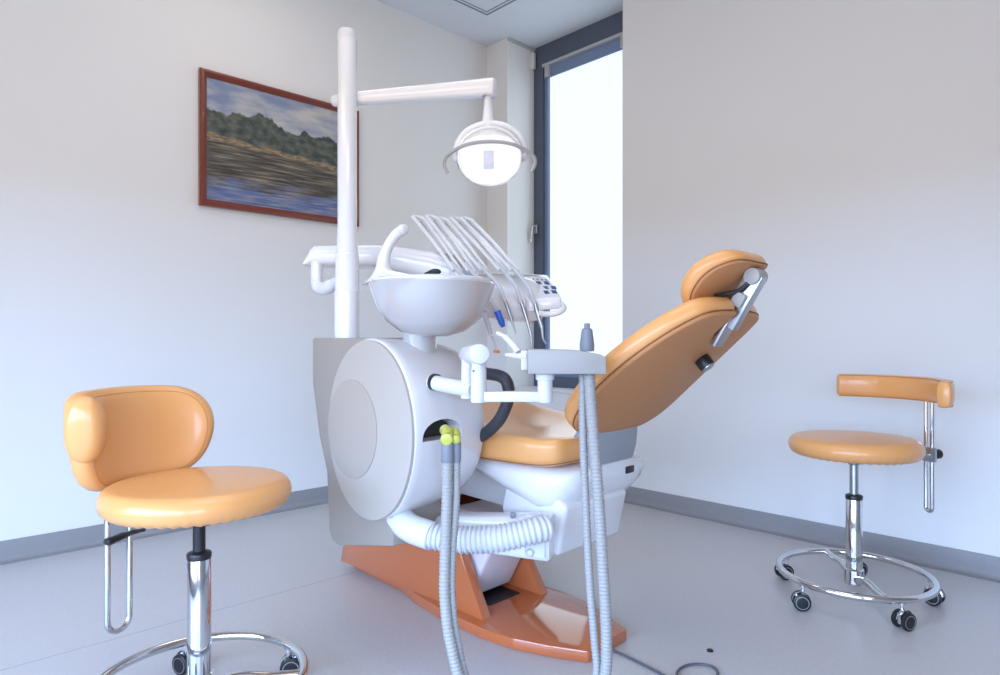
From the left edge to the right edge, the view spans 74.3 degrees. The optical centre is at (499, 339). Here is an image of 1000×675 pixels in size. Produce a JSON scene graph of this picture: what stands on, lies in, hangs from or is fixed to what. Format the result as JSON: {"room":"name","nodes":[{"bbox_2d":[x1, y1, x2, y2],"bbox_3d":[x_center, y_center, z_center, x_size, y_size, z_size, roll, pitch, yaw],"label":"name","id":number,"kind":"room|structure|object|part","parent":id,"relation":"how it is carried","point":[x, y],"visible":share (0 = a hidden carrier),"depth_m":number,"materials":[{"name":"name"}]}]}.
{"room":"dental clinic","nodes":[
{"label":"dental clinic","id":0,"kind":"room"},
{"bbox_2d":[0,0,486,540],"bbox_3d":[-1.507,-0.540,3.139,5.020,2.840,0.120,0,0,-44],"label":"wall","id":1,"kind":"structure","parent":0,"point":[113,272],"depth_m":3.06,"materials":[{"name":"paint"}]},
{"bbox_2d":[0,486,327,564],"bbox_3d":[-1.625,0.838,2.915,4.300,0.085,0.040,0,0,-44],"label":"baseboard","id":2,"kind":"structure","parent":1,"relation":"attached to","point":[71,540],"depth_m":2.79,"materials":[{"name":"plastic"}]},
{"bbox_2d":[198,67,358,226],"bbox_3d":[-1.107,-0.962,3.414,0.864,0.650,0.031,0,0,-44],"label":"framed painting","id":3,"kind":"object","parent":1,"relation":"attached to","point":[263,149],"visible":0.79,"depth_m":3.34,"materials":[{"name":"brown wood"}]},
{"bbox_2d":[375,0,622,48],"bbox_3d":[0.126,-2.010,1.435,5.020,0.100,4.840,0,0,-44],"label":"ceiling","id":4,"kind":"structure","parent":0,"point":[535,24],"depth_m":4.00,"materials":[{"name":"white paint"}]},
{"bbox_2d":[454,0,515,14],"bbox_3d":[-0.087,-1.958,3.558,0.600,0.003,0.600,0,0,-44],"label":"trim","id":5,"kind":"structure","parent":4,"relation":"attached to","point":[454,0],"depth_m":3.88,"materials":[{"name":"grey"}]},
{"bbox_2d":[0,503,999,674],"bbox_3d":[0.126,0.930,1.435,5.020,0.100,4.840,0,0,-44],"label":"floor","id":6,"kind":"structure","parent":0,"point":[682,587],"depth_m":2.14,"materials":[{"name":"plastic"}]},
{"bbox_2d":[63,385,308,674],"bbox_3d":[-0.716,0.498,1.535,0.540,0.764,0.528,0,0,0],"label":"stool","id":7,"kind":"object","parent":6,"relation":"on","point":[138,446],"visible":1,"depth_m":1.54,"materials":[{"name":"orange leather"}]},
{"bbox_3d":[-0.886,0.463,1.563,0.031,0.019,0.116,0,0,15],"label":"lever","id":8,"kind":"part","parent":7,"relation":"part of","materials":[{"name":"black plastic"}]},
{"bbox_3d":[-0.901,0.235,1.643,0.122,0.238,0.381,0,0,28],"label":"backrest","id":9,"kind":"part","parent":7,"relation":"part of","materials":[{"name":"orange leather"}]},
{"bbox_3d":[-0.702,0.357,1.540,0.412,0.068,0.412,0,0,0],"label":"seat","id":10,"kind":"part","parent":7,"relation":"part of","materials":[{"name":"orange leather"}]},
{"bbox_2d":[341,543,440,618],"label":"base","id":11,"kind":"object","parent":6,"relation":"on","point":[413,570],"depth_m":2.26,"materials":[{"name":"orange paint"}]},
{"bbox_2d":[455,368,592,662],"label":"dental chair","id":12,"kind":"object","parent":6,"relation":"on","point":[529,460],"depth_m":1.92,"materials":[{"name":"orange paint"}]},
{"bbox_2d":[313,224,554,561],"bbox_3d":[-0.197,0.132,1.816,0.733,0.900,0.407,0,0,44],"label":"dental spittoon unit","id":13,"kind":"object","parent":12,"relation":"attached to","point":[380,422],"visible":0.94,"depth_m":1.69,"materials":[{"name":"white plastic"}]},
{"bbox_3d":[-0.360,0.288,1.889,0.397,0.588,0.165,0,0,44],"label":"panel","id":14,"kind":"part","parent":13,"relation":"part of","materials":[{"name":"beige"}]},
{"bbox_2d":[361,224,494,336],"bbox_3d":[-0.198,-0.164,1.746,0.372,0.311,0.332,0,0,0],"label":"bowl","id":15,"kind":"object","parent":13,"relation":"on","point":[431,303],"depth_m":1.63,"materials":[{"name":"white ceramic"}]},
{"bbox_2d":[331,27,536,337],"bbox_3d":[-0.212,-0.466,1.908,0.649,0.924,0.135,0,0,16],"label":"lamp","id":16,"kind":"object","parent":13,"relation":"attached to","point":[489,152],"visible":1,"depth_m":1.94,"materials":[{"name":"white plastic"}]},
{"bbox_3d":[-0.262,-0.718,1.940,0.535,0.069,0.044,0,0,20],"label":"swing arm","id":17,"kind":"part","parent":16,"relation":"part of","materials":[{"name":"white"}]},
{"bbox_2d":[303,214,566,322],"bbox_3d":[-0.222,-0.247,2.147,0.887,0.379,0.345,0,0,8],"label":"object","id":18,"kind":"object","parent":16,"relation":"attached to","point":[517,287],"visible":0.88,"depth_m":2.12,"materials":[{"name":"white plastic"}]},
{"bbox_3d":[-0.540,-0.204,2.122,0.052,0.112,0.255,0,0,-39],"label":"support arm","id":19,"kind":"part","parent":18,"relation":"part of","materials":[{"name":"white plastic"}]},
{"bbox_2d":[303,245,477,275],"bbox_3d":[-0.357,-0.215,2.210,0.587,0.207,0.220,0,0,0],"label":"tray","id":20,"kind":"object","parent":18,"relation":"on","point":[403,259],"depth_m":2.15,"materials":[{"name":"white plastic"}]},
{"bbox_3d":[-0.205,-0.321,2.168,0.045,0.227,0.306,0,0,-34],"label":"whip arm","id":21,"kind":"part","parent":18,"relation":"part of","materials":[{"name":"white plastic"}]},
{"bbox_3d":[-0.160,-0.320,2.168,0.045,0.232,0.304,0,0,-34],"label":"whip arm","id":22,"kind":"part","parent":18,"relation":"part of","materials":[{"name":"white plastic"}]},
{"bbox_3d":[-0.121,-0.317,2.168,0.045,0.221,0.306,0,0,-34],"label":"whip arm","id":23,"kind":"part","parent":18,"relation":"part of","materials":[{"name":"white plastic"}]},
{"bbox_3d":[-0.069,-0.318,2.168,0.045,0.222,0.310,0,0,-35],"label":"whip arm","id":24,"kind":"part","parent":18,"relation":"part of","materials":[{"name":"white plastic"}]},
{"bbox_3d":[-0.034,-0.318,2.168,0.044,0.222,0.313,0,0,-36],"label":"whip arm","id":25,"kind":"part","parent":18,"relation":"part of","materials":[{"name":"white plastic"}]},
{"bbox_2d":[483,310,499,352],"bbox_3d":[-0.031,-0.041,1.953,0.063,0.160,0.020,0,0,8],"label":"dental handpiece","id":26,"kind":"object","parent":18,"relation":"attached to","point":[485,315],"visible":0.78,"depth_m":1.95,"materials":[{"name":"grey"}]},
{"bbox_2d":[490,300,504,327],"bbox_3d":[-0.008,-0.078,1.950,0.047,0.085,0.020,0,0,0],"label":"dental handpiece","id":27,"kind":"object","parent":18,"relation":"in","point":[498,314],"visible":0.99,"depth_m":1.94,"materials":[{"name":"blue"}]},
{"bbox_2d":[504,299,516,333],"bbox_3d":[0.030,-0.069,1.952,0.040,0.103,0.012,0,0,9],"label":"dental handpiece","id":28,"kind":"object","parent":18,"relation":"in","point":[507,307],"visible":1,"depth_m":1.95,"materials":[{"name":"silver metal"}]},
{"bbox_2d":[520,300,531,344],"bbox_3d":[0.077,-0.051,1.953,0.039,0.132,0.014,0,0,0],"label":"dental handpiece","id":29,"kind":"object","parent":18,"relation":"in","point":[523,308],"visible":1,"depth_m":1.95,"materials":[{"name":"silver metal"}]},
{"bbox_3d":[0.112,-0.150,2.055,0.115,0.132,0.189,0,0,-10],"label":"control panel","id":30,"kind":"part","parent":18,"relation":"part of","materials":[{"name":"white plastic"}]},
{"bbox_2d":[533,302,546,343],"bbox_3d":[0.118,-0.049,1.953,0.041,0.124,0.015,0,0,0],"label":"dental handpiece","id":31,"kind":"object","parent":18,"relation":"attached to","point":[536,309],"visible":1,"depth_m":1.95,"materials":[{"name":"silver metal"}]},
{"bbox_3d":[0.165,-0.097,1.974,0.115,0.059,0.097,0,0,-41],"label":"handle","id":32,"kind":"part","parent":18,"relation":"part of","materials":[{"name":"white plastic"}]},
{"bbox_3d":[-0.034,-0.632,1.860,0.040,0.106,0.040,0,0,0],"label":"stem","id":33,"kind":"part","parent":16,"relation":"part of","materials":[{"name":"white plastic"}]},
{"bbox_3d":[-0.031,-0.500,1.828,0.030,0.051,0.014,0,0,6],"label":"bulb","id":34,"kind":"part","parent":16,"relation":"part of","materials":[{"name":"white"}]},
{"bbox_3d":[-0.030,-0.506,1.827,0.265,0.078,0.077,0,0,0],"label":"handle","id":35,"kind":"part","parent":16,"relation":"part of","materials":[{"name":"grey plastic"}]},
{"bbox_3d":[0.067,-0.513,1.850,0.016,0.024,0.024,0,0,6],"label":"knob","id":36,"kind":"part","parent":16,"relation":"part of","materials":[{"name":"white plastic"}]},
{"bbox_2d":[426,344,605,402],"bbox_3d":[0.018,0.075,1.527,0.457,0.133,0.182,0,0,16],"label":"assistant arm","id":37,"kind":"object","parent":13,"relation":"attached to","point":[544,363],"visible":1,"depth_m":1.48},
{"bbox_3d":[-0.049,0.097,1.500,0.036,0.090,0.036,0,0,0],"label":"post","id":38,"kind":"part","parent":37,"relation":"part of","materials":[{"name":"white"}]},
{"bbox_2d":[496,331,525,358],"bbox_3d":[0.024,0.013,1.517,0.078,0.067,0.029,0,0,22],"label":"syringe","id":39,"kind":"object","parent":37,"relation":"attached to","point":[515,348],"visible":1,"depth_m":1.51,"materials":[{"name":"white plastic"}]},
{"bbox_2d":[450,374,600,674],"bbox_3d":[0.055,0.469,1.551,0.354,0.782,0.103,0,0,0],"label":"hose","id":40,"kind":"object","parent":37,"relation":"hanging from","point":[583,442],"visible":0.91,"depth_m":1.50,"materials":[{"name":"grey plastic"}]},
{"bbox_2d":[439,323,612,674],"bbox_3d":[0.045,0.418,1.500,0.412,0.912,0.108,0,0,14],"label":"hose","id":41,"kind":"object","parent":37,"relation":"attached to","point":[586,340],"visible":1,"depth_m":1.48,"materials":[{"name":"grey plastic"}]},
{"bbox_3d":[0.102,0.108,1.500,0.043,0.067,0.043,0,0,0],"label":"post","id":42,"kind":"part","parent":37,"relation":"part of","materials":[{"name":"white"}]},
{"bbox_3d":[0.092,0.507,1.703,0.055,0.110,0.010,0,0,18],"label":"plate","id":43,"kind":"part","parent":13,"relation":"part of","materials":[{"name":"white plastic"}]},
{"bbox_3d":[-0.024,0.458,2.180,0.516,0.123,0.150,0,0,44],"label":"lift arm","id":44,"kind":"part","parent":12,"relation":"part of","materials":[{"name":"white plastic"}]},
{"bbox_3d":[-0.104,0.863,2.258,1.140,0.034,0.390,0,0,44],"label":"plate","id":45,"kind":"part","parent":12,"relation":"part of","materials":[{"name":"orange paint"}]},
{"bbox_3d":[-0.071,0.193,1.833,0.300,0.237,0.038,0,0,44],"label":"armrest","id":46,"kind":"part","parent":12,"relation":"part of","materials":[{"name":"grey plastic"}]},
{"bbox_2d":[480,402,587,466],"bbox_3d":[0.083,0.277,2.077,0.625,0.123,0.524,0,0,44],"label":"seat cushion","id":47,"kind":"object","parent":12,"relation":"on","point":[531,435],"depth_m":1.82,"materials":[{"name":"orange leather"}]},
{"bbox_2d":[612,649,718,674],"bbox_3d":[0.497,0.872,1.729,0.173,0.016,0.422,0,0,-31],"label":"cable","id":48,"kind":"object","parent":6,"relation":"on","point":[613,650],"visible":0.99,"depth_m":1.78,"materials":[{"name":"grey plastic"}]},
{"bbox_2d":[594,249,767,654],"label":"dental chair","id":49,"kind":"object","parent":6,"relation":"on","point":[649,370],"depth_m":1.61,"materials":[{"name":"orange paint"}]},
{"bbox_2d":[565,297,756,426],"bbox_3d":[0.437,0.076,1.736,0.402,0.360,0.501,0,0,44],"label":"cushion","id":50,"kind":"object","parent":49,"relation":"on","point":[649,370],"depth_m":1.61,"materials":[{"name":"orange leather"}]},
{"bbox_3d":[0.533,0.059,1.719,0.048,0.046,0.042,0,0,44],"label":"knob","id":51,"kind":"part","parent":49,"relation":"part of","materials":[{"name":"black plastic"}]},
{"bbox_3d":[0.561,-0.134,1.570,0.099,0.069,0.025,0,0,18],"label":"lever","id":52,"kind":"part","parent":49,"relation":"part of","materials":[{"name":"black plastic"}]},
{"bbox_2d":[774,374,954,631],"bbox_3d":[1.224,0.504,2.261,0.548,0.752,0.529,0,0,32],"label":"stool","id":53,"kind":"object","parent":6,"relation":"on","point":[854,448],"visible":1,"depth_m":2.23,"materials":[{"name":"orange leather"}]},
{"bbox_3d":[1.207,0.360,2.250,0.412,0.068,0.412,0,0,0],"label":"seat","id":54,"kind":"part","parent":53,"relation":"part of","materials":[{"name":"orange leather"}]},
{"bbox_3d":[1.402,0.170,2.293,0.166,0.084,0.492,0,0,-13],"label":"backrest","id":55,"kind":"part","parent":53,"relation":"part of","materials":[{"name":"orange leather"}]},
{"bbox_3d":[1.514,0.396,2.293,0.032,0.034,0.034,0,0,-8],"label":"knob","id":56,"kind":"part","parent":53,"relation":"part of","materials":[{"name":"black plastic"}]},
{"bbox_2d":[487,0,999,556],"bbox_3d":[1.721,-0.540,2.964,0.600,2.840,4.600,0,0,-44],"label":"wall","id":57,"kind":"structure","parent":0,"point":[852,147],"depth_m":2.88,"materials":[{"name":"paint"}]},
{"bbox_2d":[507,37,534,51],"bbox_3d":[0.142,-1.950,4.358,0.250,0.020,0.012,0,0,-44],"label":"trim","id":58,"kind":"structure","parent":57,"relation":"attached to","point":[509,39],"depth_m":4.35,"materials":[{"name":"grey"}]},
{"bbox_2d":[515,11,622,393],"bbox_3d":[0.474,-0.820,4.060,0.324,2.280,0.908,0,0,-44],"label":"window","id":59,"kind":"structure","parent":57,"relation":"in","point":[578,225],"depth_m":4.20,"materials":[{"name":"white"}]},
{"bbox_3d":[0.226,-0.710,4.408,0.059,0.121,0.031,0,0,-39],"label":"handle","id":60,"kind":"part","parent":59,"relation":"part of","materials":[{"name":"silver metal"}]},
{"bbox_3d":[0.450,0.314,4.035,0.254,0.012,0.903,0,0,-44],"label":"sill","id":61,"kind":"part","parent":59,"relation":"part of","materials":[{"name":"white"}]},
{"bbox_3d":[0.570,-0.796,4.149,0.042,2.068,0.741,0,0,-44],"label":"sash","id":62,"kind":"part","parent":59,"relation":"part of","materials":[{"name":"grey"}]},
{"bbox_3d":[0.574,-0.796,4.154,0.010,2.016,0.689,0,0,-44],"label":"pane","id":63,"kind":"part","parent":59,"relation":"part of","materials":[{"name":"clear glass"}]},
{"bbox_2d":[624,486,999,583],"bbox_3d":[1.490,0.838,2.743,0.040,0.085,4.600,0,0,-44],"label":"baseboard","id":64,"kind":"structure","parent":57,"relation":"attached to","point":[985,567],"depth_m":2.87,"materials":[{"name":"plastic"}]}
]}

